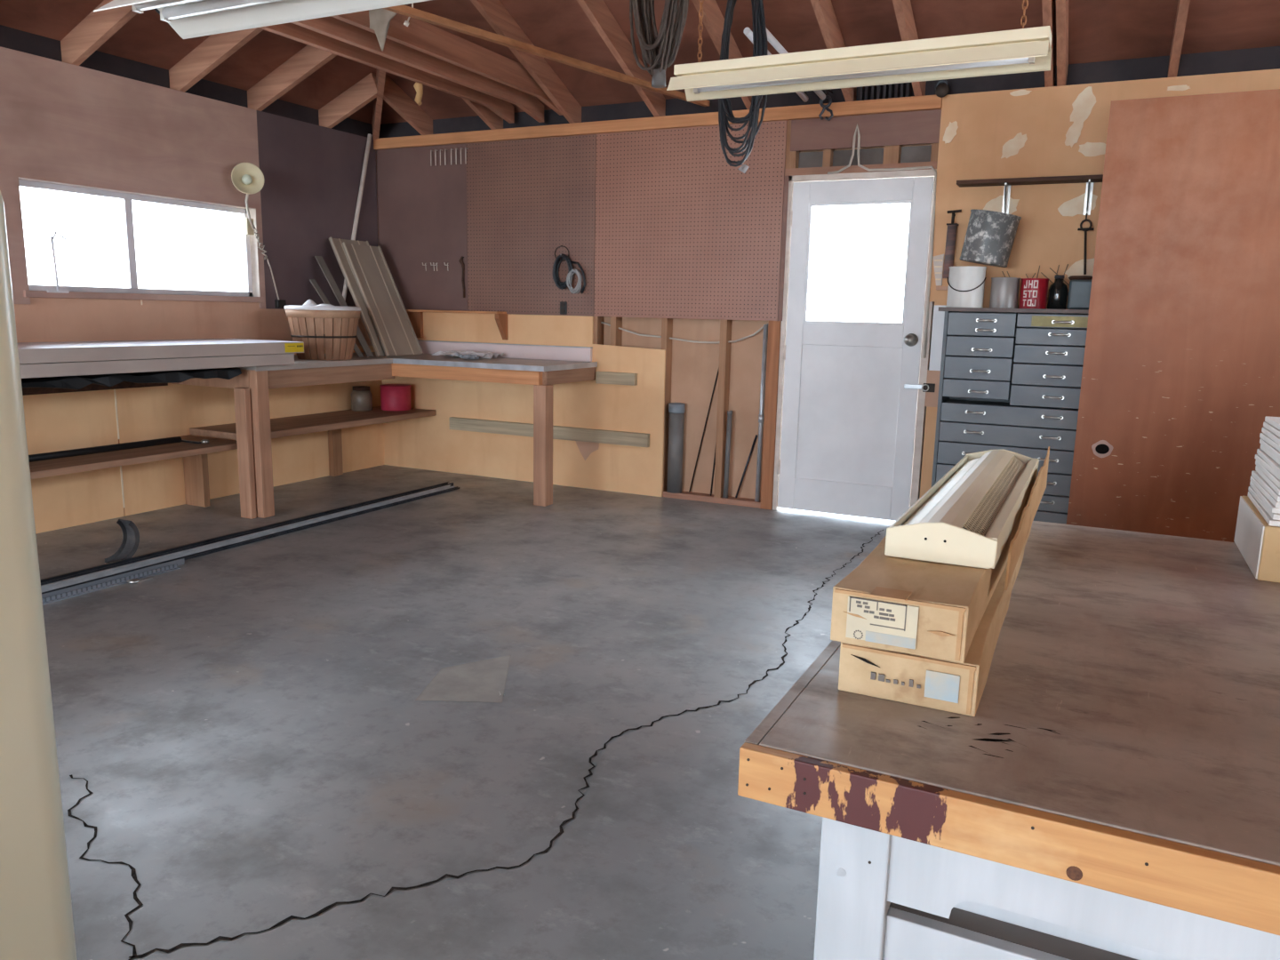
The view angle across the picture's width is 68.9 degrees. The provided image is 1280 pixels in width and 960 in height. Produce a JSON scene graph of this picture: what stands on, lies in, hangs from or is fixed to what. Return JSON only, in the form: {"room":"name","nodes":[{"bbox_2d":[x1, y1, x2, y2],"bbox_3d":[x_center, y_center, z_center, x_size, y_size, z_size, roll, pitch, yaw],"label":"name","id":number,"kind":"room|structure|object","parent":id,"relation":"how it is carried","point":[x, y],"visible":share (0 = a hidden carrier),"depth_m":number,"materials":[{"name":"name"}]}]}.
{"room":"garage workshop","nodes":[
{"label":"garage workshop","id":0,"kind":"room"},
{"bbox_2d":[0,46,383,533],"bbox_3d":[-4.613,-0.452,2.015,0.112,2.440,12.350,6,11,26],"label":"wall","id":1,"kind":"structure","parent":0,"point":[61,122],"depth_m":5.51,"materials":[{"name":"wood"}]},
{"bbox_2d":[46,219,69,293],"bbox_3d":[-3.077,-1.173,4.903,0.060,0.372,0.132,6,11,26],"label":"wire","id":2,"kind":"object","parent":1,"relation":"in","point":[55,232],"depth_m":4.89,"materials":[{"name":"metal"}]},
{"bbox_2d":[18,179,252,296],"bbox_3d":[-2.878,-1.370,5.442,0.040,0.560,1.480,6,11,26],"label":"window","id":3,"kind":"structure","parent":1,"relation":"in","point":[126,204],"depth_m":5.35,"materials":[{"name":"metal"}]},
{"bbox_2d":[18,176,260,296],"bbox_3d":[-2.857,-1.367,5.432,0.112,0.560,1.480,6,11,26],"label":"trim","id":4,"kind":"structure","parent":1,"relation":"attached to","point":[253,242],"depth_m":6.03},
{"bbox_2d":[23,290,264,302],"bbox_3d":[-2.860,-1.073,5.477,0.130,0.035,1.530,6,11,26],"label":"trim","id":5,"kind":"structure","parent":1,"relation":"attached to","point":[27,293],"depth_m":5.33,"materials":[{"name":"brown wood"}]},
{"bbox_2d":[231,162,286,308],"bbox_3d":[-2.446,-1.554,5.995,0.181,0.884,0.433,0,10,-4],"label":"wall lamp","id":6,"kind":"object","parent":1,"relation":"attached to","point":[247,178],"visible":0.98,"depth_m":5.82,"materials":[{"name":"beige metal"}]},
{"bbox_2d":[35,464,895,959],"bbox_3d":[-1.556,1.157,0.752,7.000,0.151,12.350,6,11,26],"label":"floor","id":7,"kind":"structure","parent":0,"point":[477,720],"depth_m":2.80,"materials":[{"name":"concrete"}]},
{"bbox_2d":[0,190,77,959],"bbox_3d":[-1.128,0.362,0.916,0.668,1.375,0.742,6,11,26],"label":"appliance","id":8,"kind":"object","parent":7,"relation":"on","point":[36,923],"visible":1,"depth_m":1.04,"materials":[{"name":"beige metal"}]},
{"bbox_2d":[42,563,180,605],"bbox_3d":[-2.366,0.473,3.969,0.025,0.020,0.920,6,11,26],"label":"perforated angle","id":9,"kind":"object","parent":7,"relation":"on","point":[95,588],"visible":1,"depth_m":4.06,"materials":[{"name":"metal"}]},
{"bbox_2d":[41,558,184,599],"bbox_3d":[-2.408,0.457,4.021,0.051,0.030,0.980,6,11,26],"label":"perforated angle","id":10,"kind":"object","parent":7,"relation":"on","point":[180,562],"visible":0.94,"depth_m":4.12,"materials":[{"name":"metal"}]},
{"bbox_2d":[104,519,139,563],"bbox_3d":[-2.460,0.290,4.435,0.110,0.204,0.115,6,11,26],"label":"track","id":11,"kind":"object","parent":7,"relation":"on","point":[131,534],"visible":0.97,"depth_m":4.46,"materials":[{"name":"metal"}]},
{"bbox_2d":[21,368,237,507],"bbox_3d":[-3.042,-0.067,4.517,0.608,0.858,2.450,6,11,26],"label":"workbench","id":12,"kind":"object","parent":7,"relation":"on","point":[195,455],"visible":0.39,"depth_m":5.10,"materials":[{"name":"brown wood"}]},
{"bbox_2d":[28,436,181,462],"bbox_3d":[-3.001,-0.115,4.675,0.036,0.036,1.580,6,11,26],"label":"pipe","id":13,"kind":"object","parent":12,"relation":"on","point":[38,457],"visible":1,"depth_m":4.95,"materials":[{"name":"black metal"}]},
{"bbox_2d":[21,367,241,389],"bbox_3d":[-2.655,-0.470,4.453,0.063,0.072,1.800,6,11,26],"label":"plastic sheet","id":14,"kind":"object","parent":12,"relation":"hanging from","point":[70,382],"visible":0.9,"depth_m":4.66,"materials":[{"name":"black plastic"}]},
{"bbox_2d":[29,434,237,479],"bbox_3d":[-3.083,-0.051,4.541,0.518,0.032,2.450,6,11,26],"label":"shelf","id":15,"kind":"object","parent":12,"relation":"attached to","point":[68,465],"depth_m":4.92,"materials":[{"name":"brown wood"}]},
{"bbox_2d":[181,439,209,443],"bbox_3d":[-2.575,-0.229,5.409,0.184,0.020,0.068,6,11,26],"label":"clamp","id":16,"kind":"object","parent":12,"relation":"on","point":[204,441],"visible":0.98,"depth_m":5.38,"materials":[{"name":"black metal"}]},
{"bbox_3d":[-3.276,-0.411,3.903,0.520,0.027,0.060,6,11,26],"label":"strip","id":17,"kind":"object","parent":12,"relation":"on","visible":0},
{"bbox_2d":[19,353,294,378],"bbox_3d":[-2.744,-0.572,4.610,0.588,0.062,2.130,6,11,26],"label":"carton","id":18,"kind":"object","parent":17,"relation":"on","point":[42,370],"visible":0.7,"depth_m":4.60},
{"bbox_2d":[17,338,303,363],"bbox_3d":[-2.721,-0.641,4.623,0.604,0.064,2.195,6,11,26],"label":"carton","id":19,"kind":"object","parent":18,"relation":"on","point":[63,351],"visible":1,"depth_m":4.66,"materials":[{"name":"white cardboard"}]},
{"bbox_2d":[127,576,152,583],"bbox_3d":[-2.232,0.442,4.163,0.060,0.016,0.110,6,11,26],"label":"metal clip","id":20,"kind":"object","parent":7,"relation":"on","point":[132,580],"visible":1,"depth_m":4.14,"materials":[{"name":"silver metal"}]},
{"bbox_2d":[40,481,454,592],"bbox_3d":[-2.003,0.285,5.034,0.045,0.025,3.180,6,11,26],"label":"door track","id":21,"kind":"object","parent":7,"relation":"on","point":[133,565],"visible":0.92,"depth_m":4.72,"materials":[{"name":"metal"}]},
{"bbox_2d":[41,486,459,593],"bbox_3d":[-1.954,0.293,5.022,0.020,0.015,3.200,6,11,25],"label":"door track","id":22,"kind":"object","parent":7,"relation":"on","point":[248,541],"visible":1,"depth_m":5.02,"materials":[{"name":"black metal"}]},
{"bbox_2d":[172,340,597,519],"bbox_3d":[-1.558,-0.369,6.014,1.910,0.983,1.872,6,11,26],"label":"workbench","id":23,"kind":"object","parent":7,"relation":"on","point":[541,366],"visible":0.87,"depth_m":5.89,"materials":[{"name":"brown wood"}]},
{"bbox_2d":[189,406,436,439],"bbox_3d":[-2.152,-0.402,6.385,0.518,0.041,1.730,6,11,26],"label":"shelf","id":24,"kind":"object","parent":23,"relation":"attached to","point":[324,421],"depth_m":6.23,"materials":[{"name":"brown wood"}]},
{"bbox_2d":[284,299,360,359],"bbox_3d":[-2.040,-0.973,6.028,0.472,0.377,0.472,6,11,26],"label":"basket","id":25,"kind":"object","parent":23,"relation":"on","point":[340,323],"visible":0.98,"depth_m":5.88,"materials":[{"name":"brown wood"}]},
{"bbox_2d":[309,279,363,357],"bbox_3d":[-2.078,-1.109,6.388,0.426,0.515,0.045,6,11,26],"label":"narrow slat","id":26,"kind":"object","parent":23,"relation":"on","point":[314,283],"visible":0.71,"depth_m":6.40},
{"bbox_2d":[237,352,445,370],"bbox_3d":[-2.083,-0.802,6.217,0.708,0.027,1.815,6,11,26],"label":"countertop","id":27,"kind":"structure","parent":23,"relation":"on","point":[355,356],"depth_m":6.21,"materials":[{"name":"grey laminate"}]},
{"bbox_2d":[314,256,373,356],"bbox_3d":[-2.037,-1.198,6.429,0.447,0.674,0.060,6,11,26],"label":"narrow slat","id":28,"kind":"object","parent":23,"relation":"on","point":[325,270],"visible":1,"depth_m":6.43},
{"bbox_2d":[342,133,372,301],"bbox_3d":[-2.087,-1.719,6.779,0.032,1.582,0.461,6,11,26],"label":"pole","id":29,"kind":"object","parent":23,"relation":"on","point":[369,137],"visible":0.42,"depth_m":6.79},
{"bbox_2d":[328,236,385,356],"bbox_3d":[-1.900,-1.298,6.627,0.473,0.812,0.420,6,11,26],"label":"panel","id":30,"kind":"object","parent":23,"relation":"on","point":[336,244],"visible":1,"depth_m":6.50,"materials":[{"name":"wood"}]},
{"bbox_2d":[351,385,372,411],"bbox_3d":[-2.054,-0.601,6.890,0.150,0.175,0.150,6,11,26],"label":"jar","id":31,"kind":"object","parent":23,"relation":"on","point":[361,396],"visible":1,"depth_m":6.83,"materials":[{"name":"glass"}]},
{"bbox_2d":[341,241,423,356],"bbox_3d":[-1.839,-1.292,6.682,0.471,0.782,0.450,6,11,26],"label":"panel","id":32,"kind":"object","parent":23,"relation":"on","point":[393,326],"visible":1,"depth_m":6.67,"materials":[{"name":"wood"}]},
{"bbox_2d":[379,384,411,410],"bbox_3d":[-1.829,-0.619,6.995,0.226,0.182,0.226,6,11,26],"label":"bucket","id":33,"kind":"object","parent":23,"relation":"on","point":[393,396],"visible":1,"depth_m":6.91,"materials":[{"name":"red plastic"}]},
{"bbox_2d":[431,350,503,358],"bbox_3d":[-1.214,-0.886,6.578,0.440,0.042,0.260,6,11,26],"label":"sheet","id":34,"kind":"object","parent":23,"relation":"on","point":[485,354],"visible":0.9,"depth_m":6.53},
{"bbox_2d":[457,354,479,359],"bbox_3d":[-1.160,-0.835,6.333,0.130,0.032,0.080,6,11,26],"label":"scrap","id":35,"kind":"object","parent":23,"relation":"on","point":[465,356],"visible":1,"depth_m":6.31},
{"bbox_2d":[400,355,592,366],"bbox_3d":[-0.979,-0.795,6.311,1.190,0.027,0.670,6,11,26],"label":"countertop","id":36,"kind":"structure","parent":23,"relation":"on","point":[499,360],"depth_m":6.27,"materials":[{"name":"grey laminate"}]},
{"bbox_2d":[737,520,1279,959],"bbox_3d":[1.245,0.633,1.655,1.668,0.680,1.699,6,11,26],"label":"worktable","id":37,"kind":"object","parent":7,"relation":"on","point":[1111,790],"visible":0.88,"depth_m":1.20,"materials":[{"name":"brown wood"}]},
{"bbox_2d":[838,525,1031,716],"bbox_3d":[0.679,0.180,1.956,0.215,0.078,1.384,6,11,26],"label":"cardboard box","id":38,"kind":"object","parent":37,"relation":"on","point":[927,682],"visible":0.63,"depth_m":1.35,"materials":[{"name":"cardboard"}]},
{"bbox_2d":[870,672,920,688],"bbox_3d":[0.369,0.289,1.348,0.071,0.011,0.001,6,11,26],"label":"print","id":39,"kind":"object","parent":38,"relation":"attached to","point":[878,680],"depth_m":1.35},
{"bbox_2d":[830,446,1049,663],"bbox_3d":[0.683,0.074,1.930,0.219,0.142,1.415,6,11,26],"label":"cardboard box","id":40,"kind":"object","parent":38,"relation":"on","point":[935,610],"visible":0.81,"depth_m":1.36,"materials":[{"name":"cardboard"}]},
{"bbox_2d":[848,596,907,631],"bbox_3d":[0.341,0.192,1.340,0.081,0.038,0.002,6,11,26],"label":"print","id":41,"kind":"object","parent":40,"relation":"on","point":[866,613],"depth_m":1.34},
{"bbox_2d":[864,630,915,649],"bbox_3d":[0.358,0.229,1.338,0.070,0.015,0.002,6,11,26],"label":"print","id":42,"kind":"object","parent":40,"relation":"attached to","point":[881,639],"depth_m":1.34},
{"bbox_2d":[884,448,1039,568],"bbox_3d":[0.697,0.028,1.929,0.173,0.067,0.971,6,11,26],"label":"light fixture","id":43,"kind":"object","parent":40,"relation":"on","point":[968,517],"visible":1,"depth_m":1.65,"materials":[{"name":"beige metal"}]},
{"bbox_2d":[903,456,981,525],"bbox_3d":[0.639,0.016,1.945,0.034,0.015,0.933,6,11,26],"label":"reflector","id":44,"kind":"object","parent":43,"relation":"attached to","point":[919,512],"depth_m":1.87,"materials":[{"name":"beige metal"}]},
{"bbox_2d":[962,455,1025,535],"bbox_3d":[0.736,0.022,1.898,0.040,0.024,0.932,6,11,26],"label":"grille","id":45,"kind":"object","parent":43,"relation":"attached to","point":[988,508],"depth_m":1.79,"materials":[{"name":"beige metal"}]},
{"bbox_2d":[924,670,959,703],"bbox_3d":[0.427,0.292,1.320,0.046,0.040,0.001,6,11,26],"label":"print","id":46,"kind":"object","parent":38,"relation":"attached to","point":[940,686],"depth_m":1.32},
{"bbox_2d":[1233,496,1279,583],"bbox_3d":[1.578,0.144,2.143,0.311,0.122,0.405,6,11,26],"label":"carton","id":47,"kind":"object","parent":37,"relation":"on","point":[1258,542],"visible":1,"depth_m":2.07,"materials":[{"name":"beige cardboard"}]},
{"bbox_2d":[1247,416,1279,527],"bbox_3d":[1.597,-0.015,2.104,0.324,0.204,0.407,6,11,26],"label":"paper stack","id":48,"kind":"object","parent":47,"relation":"on","point":[1268,519],"depth_m":2.16,"materials":[{"name":"paper"}]},
{"bbox_2d":[931,307,1088,524],"bbox_3d":[1.988,-0.270,5.038,0.757,1.285,0.477,6,11,26],"label":"cabinet","id":49,"kind":"object","parent":7,"relation":"on","point":[1011,379],"visible":0.75,"depth_m":4.80,"materials":[{"name":"metal"}]},
{"bbox_2d":[945,265,986,307],"bbox_3d":[1.751,-1.033,5.013,0.200,0.215,0.200,6,11,26],"label":"paint bucket","id":50,"kind":"object","parent":49,"relation":"on","point":[966,284],"visible":0.87,"depth_m":4.94,"materials":[{"name":"metal"}]},
{"bbox_2d":[989,277,1020,308],"bbox_3d":[1.927,-0.987,4.936,0.146,0.160,0.146,6,11,26],"label":"tin can","id":51,"kind":"object","parent":49,"relation":"on","point":[1004,291],"visible":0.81,"depth_m":4.88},
{"bbox_2d":[1018,278,1049,309],"bbox_3d":[2.052,-0.969,4.866,0.138,0.155,0.138,6,11,26],"label":"tin can","id":52,"kind":"object","parent":49,"relation":"on","point":[1034,292],"visible":0.87,"depth_m":4.81,"materials":[{"name":"red paint"}]},
{"bbox_2d":[1001,264,1069,308],"bbox_3d":[2.120,-1.035,5.006,0.354,0.240,0.035,6,11,26],"label":"bundle","id":53,"kind":"object","parent":49,"relation":"on","point":[1068,264],"visible":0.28,"depth_m":4.98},
{"bbox_2d":[1047,274,1068,309],"bbox_3d":[2.181,-0.979,4.873,0.094,0.176,0.094,6,11,26],"label":"glass bottle","id":54,"kind":"object","parent":49,"relation":"on","point":[1058,291],"visible":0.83,"depth_m":4.84,"materials":[{"name":"black glass"}]},
{"bbox_2d":[1066,275,1092,309],"bbox_3d":[2.269,-0.958,4.781,0.155,0.172,0.160,6,11,26],"label":"metal box","id":55,"kind":"object","parent":49,"relation":"on","point":[1080,286],"visible":0.77,"depth_m":4.72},
{"bbox_2d":[1066,88,1279,542],"bbox_3d":[2.781,-0.617,4.338,1.288,2.250,0.071,6,11,26],"label":"plywood sheet","id":56,"kind":"object","parent":7,"relation":"on","point":[1180,376],"visible":0.91,"depth_m":4.39,"materials":[{"name":"wood"}]},
{"bbox_2d":[1095,444,1109,454],"bbox_3d":[2.307,-0.160,4.660,0.084,0.072,0.040,6,11,26],"label":"outlet","id":57,"kind":"object","parent":56,"relation":"attached to","point":[1100,449],"depth_m":4.64,"materials":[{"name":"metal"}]},
{"bbox_2d":[0,0,1279,140],"bbox_3d":[-1.564,-2.059,0.011,7.500,1.613,12.700,6,11,26],"label":"ceiling","id":58,"kind":"structure","parent":0,"point":[332,72],"depth_m":5.18,"materials":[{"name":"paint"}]},
{"bbox_2d":[93,0,431,39],"bbox_3d":[-0.902,-2.034,2.349,1.238,1.537,0.290,6,11,26],"label":"fluorescent light","id":59,"kind":"object","parent":58,"relation":"hanging from","point":[189,19],"visible":1,"depth_m":2.66,"materials":[{"name":"white metal"}]},
{"bbox_2d":[131,4,143,13],"bbox_3d":[-1.445,-1.369,2.684,0.016,0.044,0.024,6,11,26],"label":"socket","id":60,"kind":"object","parent":59,"relation":"attached to","point":[136,8],"depth_m":2.68,"materials":[{"name":"plastic"}]},
{"bbox_2d":[160,6,171,22],"bbox_3d":[-1.405,-1.383,2.763,0.016,0.044,0.024,6,11,26],"label":"socket","id":61,"kind":"object","parent":59,"relation":"attached to","point":[164,16],"depth_m":2.75,"materials":[{"name":"white plastic"}]},
{"bbox_2d":[368,8,396,51],"bbox_3d":[-1.295,-2.215,4.543,0.280,0.250,0.028,6,11,26],"label":"paper scrap","id":62,"kind":"object","parent":58,"relation":"hanging from","point":[380,19],"visible":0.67,"depth_m":4.52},
{"bbox_2d":[413,81,423,104],"bbox_3d":[-1.320,-2.309,5.563,0.054,0.148,0.053,2,10,4],"label":"paper scrap","id":63,"kind":"object","parent":58,"relation":"hanging from","point":[418,86],"visible":0.92,"depth_m":5.54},
{"bbox_2d":[382,4,709,106],"bbox_3d":[-0.733,-2.121,4.457,0.035,0.070,3.436,10,14,41],"label":"board","id":64,"kind":"object","parent":58,"relation":"attached to","point":[407,11],"visible":1,"depth_m":4.64,"materials":[{"name":"beige wood"}]},
{"bbox_2d":[629,0,688,87],"bbox_3d":[0.081,-2.223,4.255,0.322,0.816,0.133,6,11,26],"label":"cable bundle","id":65,"kind":"object","parent":58,"relation":"hanging from","point":[667,43],"visible":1,"depth_m":4.28,"materials":[{"name":"rubber"}]},
{"bbox_2d":[718,0,767,173],"bbox_3d":[0.530,-1.994,4.407,0.342,1.052,0.075,6,11,26],"label":"cable coil","id":66,"kind":"object","parent":58,"relation":"hanging from","point":[725,114],"visible":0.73,"depth_m":4.44,"materials":[{"name":"rubber"}]},
{"bbox_2d":[743,27,808,102],"bbox_3d":[0.733,-2.177,4.933,0.034,0.151,0.974,6,11,26],"label":"pipe","id":67,"kind":"object","parent":58,"relation":"attached to","point":[748,32],"visible":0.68,"depth_m":4.67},
{"bbox_2d":[766,28,825,99],"bbox_3d":[0.809,-2.176,4.895,0.034,0.160,0.975,7,12,28],"label":"pipe","id":68,"kind":"object","parent":58,"relation":"attached to","point":[771,38],"visible":0.34,"depth_m":4.66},
{"bbox_2d":[818,88,833,120],"bbox_3d":[1.105,-2.183,5.447,0.089,0.193,0.139,6,11,26],"label":"iron hook","id":69,"kind":"object","parent":58,"relation":"attached to","point":[825,107],"visible":0.8,"depth_m":5.39,"materials":[{"name":"black metal"}]},
{"bbox_2d":[666,0,1052,101],"bbox_3d":[0.678,-1.995,2.857,1.190,1.462,0.176,6,11,26],"label":"fluorescent light","id":70,"kind":"object","parent":58,"relation":"hanging from","point":[1022,50],"visible":1,"depth_m":2.93,"materials":[{"name":"metal"}]},
{"bbox_2d":[935,79,949,97],"bbox_3d":[1.680,-2.174,5.157,0.080,0.143,0.145,6,11,26],"label":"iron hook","id":71,"kind":"object","parent":58,"relation":"attached to","point":[941,86],"visible":0.91,"depth_m":5.10,"materials":[{"name":"black metal"}]},
{"bbox_2d":[373,68,1279,508],"bbox_3d":[1.075,-0.996,5.700,7.000,2.440,0.145,6,11,26],"label":"wall","id":72,"kind":"structure","parent":0,"point":[1052,131],"depth_m":6.02,"materials":[{"name":"wood"}]},
{"bbox_2d":[376,143,468,311],"bbox_3d":[-1.601,-1.831,6.856,0.817,1.175,0.010,6,11,26],"label":"pegboard","id":73,"kind":"object","parent":72,"relation":"attached to","point":[422,207],"visible":0.79,"depth_m":6.83,"materials":[{"name":"wood"}]},
{"bbox_2d":[458,256,464,297],"bbox_3d":[-1.284,-1.465,6.739,0.047,0.293,0.028,6,11,26],"label":"strap","id":74,"kind":"object","parent":73,"relation":"hanging from","point":[460,260],"visible":1,"depth_m":6.73,"materials":[{"name":"metal"}]},
{"bbox_2d":[405,309,508,339],"bbox_3d":[-1.403,-1.130,6.801,0.980,0.208,0.118,6,11,26],"label":"wall ledge","id":75,"kind":"object","parent":72,"relation":"attached to","point":[415,316],"visible":0.71,"depth_m":6.70,"materials":[{"name":"orange wood"}]},
{"bbox_2d":[418,341,591,361],"bbox_3d":[-1.017,-0.926,6.688,1.530,0.094,0.034,6,11,26],"label":"backsplash","id":76,"kind":"structure","parent":72,"relation":"attached to","point":[510,351],"depth_m":6.59,"materials":[{"name":"white laminate"}]},
{"bbox_2d":[465,134,596,316],"bbox_3d":[-0.782,-1.735,6.420,1.043,1.175,0.081,6,11,26],"label":"pegboard","id":77,"kind":"object","parent":72,"relation":"attached to","point":[527,199],"depth_m":6.43,"materials":[{"name":"wood"}]},
{"bbox_2d":[560,301,567,314],"bbox_3d":[-0.527,-1.181,6.413,0.052,0.087,0.012,6,11,26],"label":"wall outlet","id":78,"kind":"object","parent":77,"relation":"attached to","point":[563,304],"visible":1,"depth_m":6.41,"materials":[{"name":"metal"}]},
{"bbox_2d":[449,416,649,447],"bbox_3d":[-0.676,-0.344,6.612,1.640,0.089,0.040,6,11,26],"label":"plank","id":79,"kind":"object","parent":72,"relation":"attached to","point":[485,426],"visible":0.89,"depth_m":6.53,"materials":[{"name":"wood"}]},
{"bbox_2d":[595,371,637,385],"bbox_3d":[-0.159,-0.685,6.295,0.295,0.080,0.040,6,11,26],"label":"plank","id":80,"kind":"object","parent":72,"relation":"attached to","point":[602,377],"visible":1,"depth_m":6.27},
{"bbox_2d":[666,402,685,493],"bbox_3d":[0.238,-0.215,6.252,0.108,0.597,0.108,6,11,26],"label":"pipe","id":81,"kind":"object","parent":72,"relation":"on","point":[676,410],"visible":1,"depth_m":6.21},
{"bbox_2d":[600,321,768,343],"bbox_3d":[0.281,-0.973,6.112,1.218,0.142,0.012,6,11,26],"label":"electrical cable","id":82,"kind":"object","parent":72,"relation":"attached to","point":[609,324],"visible":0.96,"depth_m":6.10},
{"bbox_2d":[593,120,787,320],"bbox_3d":[0.283,-1.625,5.942,1.294,1.177,0.012,6,11,26],"label":"pegboard","id":83,"kind":"object","parent":72,"relation":"attached to","point":[681,231],"visible":1,"depth_m":5.92,"materials":[{"name":"wood"}]},
{"bbox_2d":[688,366,719,492],"bbox_3d":[0.436,-0.378,6.170,0.210,0.952,0.010,6,11,23],"label":"rod","id":84,"kind":"object","parent":72,"relation":"on","point":[718,366],"visible":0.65,"depth_m":6.18,"materials":[{"name":"metal"}]},
{"bbox_2d":[722,410,732,498],"bbox_3d":[0.571,-0.165,6.082,0.037,0.572,0.044,6,11,26],"label":"pipe","id":85,"kind":"object","parent":72,"relation":"on","point":[729,412],"visible":1,"depth_m":6.07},
{"bbox_2d":[735,434,757,497],"bbox_3d":[0.691,-0.086,6.076,0.131,0.424,0.014,4,11,14],"label":"rod","id":86,"kind":"object","parent":72,"relation":"on","point":[756,436],"visible":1,"depth_m":6.07,"materials":[{"name":"black metal"}]},
{"bbox_2d":[754,324,767,501],"bbox_3d":[0.772,-0.417,5.942,0.036,1.128,0.036,6,11,26],"label":"conduit","id":87,"kind":"object","parent":72,"relation":"on","point":[761,416],"visible":1,"depth_m":5.93,"materials":[{"name":"metal"}]},
{"bbox_2d":[760,320,781,510],"bbox_3d":[0.821,-0.399,5.881,0.076,1.189,0.010,6,11,26],"label":"trim","id":88,"kind":"structure","parent":72,"relation":"attached to","point":[774,326],"depth_m":5.87,"materials":[{"name":"orange wood"}]},
{"bbox_2d":[777,175,789,320],"bbox_3d":[0.873,-1.404,5.681,0.025,0.860,0.008,6,11,26],"label":"trim","id":89,"kind":"structure","parent":72,"relation":"attached to","point":[787,178],"depth_m":5.68,"materials":[{"name":"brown wood"}]},
{"bbox_2d":[772,168,936,510],"bbox_3d":[1.289,-0.782,5.636,0.898,2.050,0.094,6,11,26],"label":"trim","id":90,"kind":"structure","parent":72,"relation":"attached to","point":[920,424],"depth_m":5.52,"materials":[{"name":"wood"}]},
{"bbox_2d":[776,176,934,520],"bbox_3d":[1.249,-0.765,5.594,0.834,1.994,0.108,6,11,26],"label":"door","id":91,"kind":"structure","parent":72,"relation":"in","point":[849,417],"depth_m":5.64,"materials":[{"name":"white paint"}]},
{"bbox_2d":[904,383,935,391],"bbox_3d":[1.625,-0.540,5.435,0.175,0.050,0.034,6,11,26],"label":"latch","id":92,"kind":"object","parent":91,"relation":"attached to","point":[926,387],"depth_m":5.42,"materials":[{"name":"metal"}]},
{"bbox_2d":[858,86,864,100],"bbox_3d":[1.277,-2.217,5.366,0.015,0.090,0.070,6,11,26],"label":"slat","id":93,"kind":"object","parent":72,"relation":"on","point":[861,88],"visible":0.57,"depth_m":5.34,"materials":[{"name":"paint"}]},
{"bbox_2d":[864,86,871,100],"bbox_3d":[1.303,-2.212,5.343,0.015,0.090,0.070,6,11,26],"label":"slat","id":94,"kind":"object","parent":72,"relation":"on","point":[867,88],"visible":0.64,"depth_m":5.32,"materials":[{"name":"paint"}]},
{"bbox_2d":[871,85,877,99],"bbox_3d":[1.337,-2.211,5.338,0.015,0.090,0.070,6,11,26],"label":"slat","id":95,"kind":"object","parent":72,"relation":"on","point":[873,87],"visible":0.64,"depth_m":5.31,"materials":[{"name":"paint"}]},
{"bbox_2d":[876,84,882,99],"bbox_3d":[1.364,-2.207,5.320,0.015,0.090,0.070,6,11,26],"label":"slat","id":96,"kind":"object","parent":72,"relation":"on","point":[879,91],"visible":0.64,"depth_m":5.29,"materials":[{"name":"paint"}]},
{"bbox_2d":[827,123,936,358],"bbox_3d":[1.380,-1.385,5.419,0.636,1.319,0.016,6,11,26],"label":"cord","id":97,"kind":"object","parent":72,"relation":"hanging from","point":[857,127],"visible":1,"depth_m":5.33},
{"bbox_2d":[882,84,888,98],"bbox_3d":[1.400,-2.206,5.317,0.015,0.090,0.070,6,11,26],"label":"slat","id":98,"kind":"object","parent":72,"relation":"on","point":[885,92],"visible":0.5,"depth_m":5.29,"materials":[{"name":"paint"}]},
{"bbox_2d":[888,83,895,98],"bbox_3d":[1.428,-2.202,5.301,0.015,0.090,0.070,6,11,26],"label":"slat","id":99,"kind":"object","parent":72,"relation":"on","point":[891,86],"visible":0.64,"depth_m":5.28,"materials":[{"name":"paint"}]},
{"bbox_2d":[894,83,900,97],"bbox_3d":[1.459,-2.199,5.288,0.015,0.090,0.070,6,11,26],"label":"slat","id":100,"kind":"object","parent":72,"relation":"on","point":[897,85],"visible":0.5,"depth_m":5.26,"materials":[{"name":"paint"}]},
{"bbox_2d":[899,82,905,97],"bbox_3d":[1.482,-2.194,5.261,0.015,0.090,0.070,6,11,26],"label":"slat","id":101,"kind":"object","parent":72,"relation":"on","point":[902,84],"visible":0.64,"depth_m":5.24,"materials":[{"name":"paint"}]},
{"bbox_2d":[932,254,948,289],"bbox_3d":[1.708,-1.174,5.268,0.125,0.200,0.048,6,11,26],"label":"wall holder","id":102,"kind":"object","parent":72,"relation":"attached to","point":[939,260],"visible":0.94,"depth_m":5.28,"materials":[{"name":"paper"}]},
{"bbox_2d":[943,209,961,278],"bbox_3d":[1.743,-1.317,5.215,0.076,0.372,0.068,6,11,26],"label":"gun","id":103,"kind":"object","parent":72,"relation":"hanging from","point":[951,231],"visible":0.92,"depth_m":5.20,"materials":[{"name":"metal"}]},
{"bbox_2d":[956,174,1103,215],"bbox_3d":[2.077,-1.507,4.975,0.745,0.185,0.138,6,11,26],"label":"wall shelf","id":104,"kind":"object","parent":72,"relation":"attached to","point":[1089,180],"visible":0.8,"depth_m":4.92,"materials":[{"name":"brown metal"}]},
{"bbox_2d":[960,209,1021,267],"bbox_3d":[1.868,-1.288,4.983,0.293,0.300,0.258,6,11,26],"label":"pail","id":105,"kind":"object","parent":104,"relation":"hanging from","point":[990,235],"visible":1,"depth_m":4.89,"materials":[{"name":"metal"}]},
{"bbox_2d":[1077,213,1094,274],"bbox_3d":[2.333,-1.239,4.905,0.076,0.316,0.052,6,11,26],"label":"rod","id":106,"kind":"object","parent":104,"relation":"hanging from","point":[1085,229],"visible":1,"depth_m":4.90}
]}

